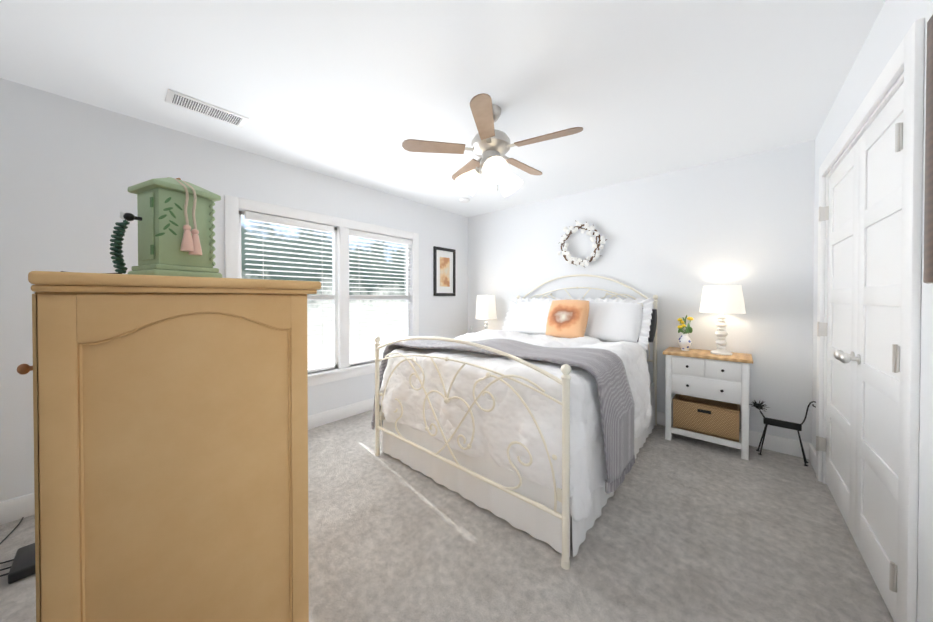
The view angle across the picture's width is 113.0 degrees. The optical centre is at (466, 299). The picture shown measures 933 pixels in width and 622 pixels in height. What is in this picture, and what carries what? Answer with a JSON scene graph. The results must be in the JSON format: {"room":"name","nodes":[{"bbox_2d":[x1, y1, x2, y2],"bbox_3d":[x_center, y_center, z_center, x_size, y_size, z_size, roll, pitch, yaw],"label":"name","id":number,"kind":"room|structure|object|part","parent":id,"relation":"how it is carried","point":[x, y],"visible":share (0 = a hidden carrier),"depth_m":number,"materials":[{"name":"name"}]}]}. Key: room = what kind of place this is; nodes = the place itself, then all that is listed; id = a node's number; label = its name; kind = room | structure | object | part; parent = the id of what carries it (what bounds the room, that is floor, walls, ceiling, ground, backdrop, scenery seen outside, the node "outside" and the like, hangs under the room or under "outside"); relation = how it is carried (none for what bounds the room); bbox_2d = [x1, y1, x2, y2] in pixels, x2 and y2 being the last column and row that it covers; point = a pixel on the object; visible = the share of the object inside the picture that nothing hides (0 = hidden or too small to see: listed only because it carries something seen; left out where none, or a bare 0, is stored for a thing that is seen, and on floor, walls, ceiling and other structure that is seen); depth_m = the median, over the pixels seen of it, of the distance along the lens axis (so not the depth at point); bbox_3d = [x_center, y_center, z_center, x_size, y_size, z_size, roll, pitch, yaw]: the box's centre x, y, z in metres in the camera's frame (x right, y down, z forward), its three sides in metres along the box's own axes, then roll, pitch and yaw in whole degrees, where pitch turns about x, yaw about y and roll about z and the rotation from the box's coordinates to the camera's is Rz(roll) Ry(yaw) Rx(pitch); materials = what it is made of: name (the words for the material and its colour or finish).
{"room":"bedroom","nodes":[
{"label":"bedroom","id":0,"kind":"room"},
{"bbox_2d":[0,78,467,501],"bbox_3d":[-1.510,-0.003,2.972,0.120,2.440,4.530,0,1,41],"label":"wall","id":1,"kind":"structure","parent":0,"point":[71,171],"depth_m":1.95,"materials":[{"name":"white paint"}]},
{"bbox_2d":[0,398,373,524],"bbox_3d":[-1.457,1.155,2.937,0.020,0.125,4.530,0,1,41],"label":"baseboard","id":2,"kind":"structure","parent":1,"relation":"attached to","point":[16,508],"depth_m":2.90,"materials":[{"name":"white wood"}]},
{"bbox_2d":[224,195,418,386],"bbox_3d":[-1.283,-0.010,3.192,0.175,1.640,2.000,0,1,41],"label":"window","id":3,"kind":"structure","parent":1,"relation":"in","point":[335,304],"depth_m":3.15,"materials":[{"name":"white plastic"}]},
{"bbox_3d":[-1.618,-0.020,2.864,0.050,1.435,0.845,0,1,41],"label":"frame","id":4,"kind":"part","parent":3,"relation":"part of","materials":[{"name":"white plastic"}]},
{"bbox_2d":[244,211,334,372],"bbox_3d":[-1.583,-0.023,2.830,0.056,1.419,0.737,0,1,41],"label":"window blind","id":5,"kind":"object","parent":3,"relation":"attached to","point":[264,218],"visible":0.65,"depth_m":2.83,"materials":[{"name":"white plastic"}]},
{"bbox_3d":[-1.004,-0.026,3.569,0.050,1.435,0.845,0,1,41],"label":"frame","id":6,"kind":"part","parent":3,"relation":"part of","materials":[{"name":"white plastic"}]},
{"bbox_2d":[349,229,411,364],"bbox_3d":[-0.968,-0.030,3.537,0.056,1.419,0.837,0,1,41],"label":"window blind","id":7,"kind":"object","parent":3,"relation":"attached to","point":[367,235],"visible":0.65,"depth_m":3.47,"materials":[{"name":"white plastic"}]},
{"bbox_2d":[433,246,455,295],"bbox_3d":[-0.298,-0.385,4.253,0.021,0.660,0.410,0,1,41],"label":"picture frame","id":8,"kind":"object","parent":1,"relation":"attached to","point":[444,271],"visible":1,"depth_m":4.25,"materials":[{"name":"black wood"}]},
{"bbox_2d":[0,0,885,216],"bbox_3d":[-0.152,-1.262,1.779,3.720,0.100,4.770,0,1,41],"label":"ceiling","id":9,"kind":"structure","parent":0,"point":[358,92],"depth_m":1.67,"materials":[{"name":"white paint"}]},
{"bbox_2d":[165,89,248,127],"bbox_3d":[-1.643,-1.207,1.970,0.170,0.013,0.390,0,1,41],"label":"ceiling vent","id":10,"kind":"object","parent":9,"relation":"in","point":[173,97],"visible":1,"depth_m":1.94,"materials":[{"name":"white metal"}]},
{"bbox_2d":[459,198,469,202],"bbox_3d":[-0.025,-1.214,3.769,0.124,0.032,0.124,0,1,41],"label":"smoke detector","id":11,"kind":"object","parent":9,"relation":"attached to","point":[464,200],"visible":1,"depth_m":3.73,"materials":[{"name":"white plastic"}]},
{"bbox_2d":[402,93,582,196],"bbox_3d":[0.190,-0.953,2.002,1.065,0.519,1.045,0,1,41],"label":"fan","id":12,"kind":"object","parent":9,"relation":"hanging from","point":[490,146],"visible":1,"depth_m":1.91,"materials":[{"name":"brown wood"}]},
{"bbox_2d":[0,410,893,621],"bbox_3d":[-0.152,1.278,1.803,3.720,0.100,4.770,0,1,41],"label":"floor","id":13,"kind":"structure","parent":0,"point":[686,529],"depth_m":1.52,"materials":[{"name":"carpet"}]},
{"bbox_2d":[0,517,35,583],"bbox_3d":[-2.265,1.104,1.492,0.642,0.252,0.417,0,1,41],"label":"router","id":14,"kind":"object","parent":13,"relation":"on","point":[23,565],"visible":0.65,"depth_m":1.39,"materials":[{"name":"black plastic"}]},
{"bbox_2d":[17,271,320,621],"bbox_3d":[-1.013,0.587,1.111,0.984,1.295,0.588,0,1,41],"label":"dresser","id":15,"kind":"object","parent":13,"relation":"on","point":[170,415],"visible":1,"depth_m":0.75,"materials":[{"name":"brown wood"}]},
{"bbox_2d":[61,177,221,277],"bbox_3d":[-0.877,-0.206,0.859,0.199,0.293,0.297,0,1,41],"label":"box","id":16,"kind":"object","parent":15,"relation":"on","point":[175,218],"visible":0.96,"depth_m":0.85,"materials":[{"name":"green wood"}]},
{"bbox_2d":[371,274,657,569],"bbox_3d":[0.563,0.469,2.724,1.757,1.501,2.150,0,1,41],"label":"bed","id":17,"kind":"object","parent":13,"relation":"on","point":[535,417],"visible":1,"depth_m":1.87,"materials":[{"name":"beige metal"}]},
{"bbox_2d":[371,336,634,493],"bbox_3d":[0.174,0.683,2.280,1.757,0.751,0.949,0,1,41],"label":"throw","id":18,"kind":"object","parent":17,"relation":"on","point":[529,422],"depth_m":1.79,"materials":[{"name":"grey fabric"}]},
{"bbox_2d":[379,330,652,520],"bbox_3d":[0.431,0.690,2.565,1.688,0.734,1.721,0,1,41],"label":"comforter","id":19,"kind":"object","parent":17,"relation":"on","point":[543,436],"depth_m":1.81,"materials":[{"name":"white fabric"}]},
{"bbox_2d":[546,299,588,337],"bbox_3d":[1.017,0.185,3.128,0.430,0.410,0.140,1,-21,44],"label":"pillow","id":20,"kind":"object","parent":17,"relation":"on","point":[568,318],"depth_m":3.06,"materials":[{"name":"orange fabric"}]},
{"bbox_2d":[637,309,656,341],"bbox_3d":[1.620,0.236,3.015,0.418,0.323,0.197,0,1,41],"label":"pillow","id":21,"kind":"object","parent":17,"relation":"on","point":[645,314],"depth_m":2.86,"materials":[{"name":"grey fabric"}]},
{"bbox_2d":[663,347,752,459],"bbox_3d":[2.042,0.835,2.637,0.580,0.770,0.361,0,1,41],"label":"nightstand","id":22,"kind":"object","parent":13,"relation":"on","point":[704,374],"visible":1,"depth_m":2.51,"materials":[{"name":"white wood"}]},
{"bbox_2d":[677,315,692,350],"bbox_3d":[1.941,0.290,2.737,0.116,0.316,0.106,0,1,41],"label":"vase","id":23,"kind":"object","parent":22,"relation":"on","point":[684,342],"visible":1,"depth_m":2.72,"materials":[{"name":"white ceramic"}]},
{"bbox_2d":[672,394,739,441],"bbox_3d":[2.044,0.978,2.641,0.442,0.244,0.303,0,1,41],"label":"basket","id":24,"kind":"object","parent":22,"relation":"on","point":[715,418],"visible":0.83,"depth_m":2.54,"materials":[{"name":"wicker"}]},
{"bbox_2d":[699,285,745,354],"bbox_3d":[2.125,0.166,2.574,0.300,0.568,0.300,0,1,41],"label":"lamp","id":25,"kind":"object","parent":22,"relation":"on","point":[724,299],"visible":1,"depth_m":2.49,"materials":[{"name":"white metal"}]},
{"bbox_2d":[749,400,815,465],"bbox_3d":[2.425,0.981,2.378,0.385,0.479,0.130,0,1,41],"label":"sculpture","id":26,"kind":"object","parent":13,"relation":"on","point":[782,423],"visible":0.96,"depth_m":2.38,"materials":[{"name":"black metal"}]},
{"bbox_3d":[0.215,0.873,4.186,0.570,0.665,0.414,0,1,41],"label":"nightstand","id":27,"kind":"object","parent":13,"relation":"on","visible":0},
{"bbox_2d":[476,295,495,329],"bbox_3d":[0.266,0.237,4.193,0.200,0.604,0.200,0,1,41],"label":"lamp","id":28,"kind":"object","parent":27,"relation":"on","point":[486,308],"visible":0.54,"depth_m":4.13,"materials":[{"name":"white fabric"}]},
{"bbox_2d":[468,140,814,442],"bbox_3d":[1.374,-0.009,3.545,3.720,2.440,0.120,0,1,41],"label":"wall","id":29,"kind":"structure","parent":0,"point":[676,241],"depth_m":2.82,"materials":[{"name":"white paint"}]},
{"bbox_2d":[558,220,606,266],"bbox_3d":[1.291,-0.629,3.459,0.550,0.548,0.100,0,1,41],"label":"wreath","id":30,"kind":"object","parent":29,"relation":"attached to","point":[566,254],"visible":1,"depth_m":3.42,"materials":[{"name":"white"}]},
{"bbox_2d":[657,411,813,462],"bbox_3d":[1.339,1.149,3.493,3.450,0.125,0.020,0,1,41],"label":"baseboard","id":31,"kind":"structure","parent":29,"relation":"attached to","point":[788,446],"depth_m":2.47,"materials":[{"name":"white wood"}]},
{"bbox_2d":[812,0,932,621],"bbox_3d":[1.206,0.019,0.609,0.120,2.440,4.530,0,1,41],"label":"wall","id":32,"kind":"structure","parent":0,"point":[895,20],"depth_m":1.08,"materials":[{"name":"white paint"}]},
{"bbox_2d":[816,140,858,540],"bbox_3d":[2.168,0.204,1.814,0.102,2.024,0.666,0,1,41],"label":"closet door leaf","id":33,"kind":"structure","parent":32,"relation":"in","point":[837,444],"depth_m":1.78,"materials":[{"name":"white wood"}]},
{"bbox_2d":[816,18,924,621],"bbox_3d":[1.989,0.163,1.526,0.140,2.135,1.510,0,1,41],"label":"trim","id":34,"kind":"structure","parent":32,"relation":"attached to","point":[907,57],"depth_m":1.03,"materials":[{"name":"white wood"}]},
{"bbox_2d":[838,82,903,621],"bbox_3d":[1.729,0.209,1.310,0.102,2.024,0.666,0,1,41],"label":"closet door leaf","id":35,"kind":"structure","parent":32,"relation":"in","point":[877,358],"depth_m":1.32,"materials":[{"name":"white wood"}]},
{"bbox_2d":[923,15,932,283],"bbox_3d":[1.112,-0.433,0.611,0.027,0.775,0.795,0,1,41],"label":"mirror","id":36,"kind":"object","parent":32,"relation":"attached to","point":[928,243],"visible":1,"depth_m":0.90,"materials":[{"name":"brown wood"}]},
{"label":"outside","id":37,"kind":"structure","parent":0,"visible":0},
{"bbox_2d":[241,216,405,368],"bbox_3d":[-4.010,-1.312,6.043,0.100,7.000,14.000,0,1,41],"label":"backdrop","id":38,"kind":"structure","parent":37,"point":[360,313],"depth_m":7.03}
]}

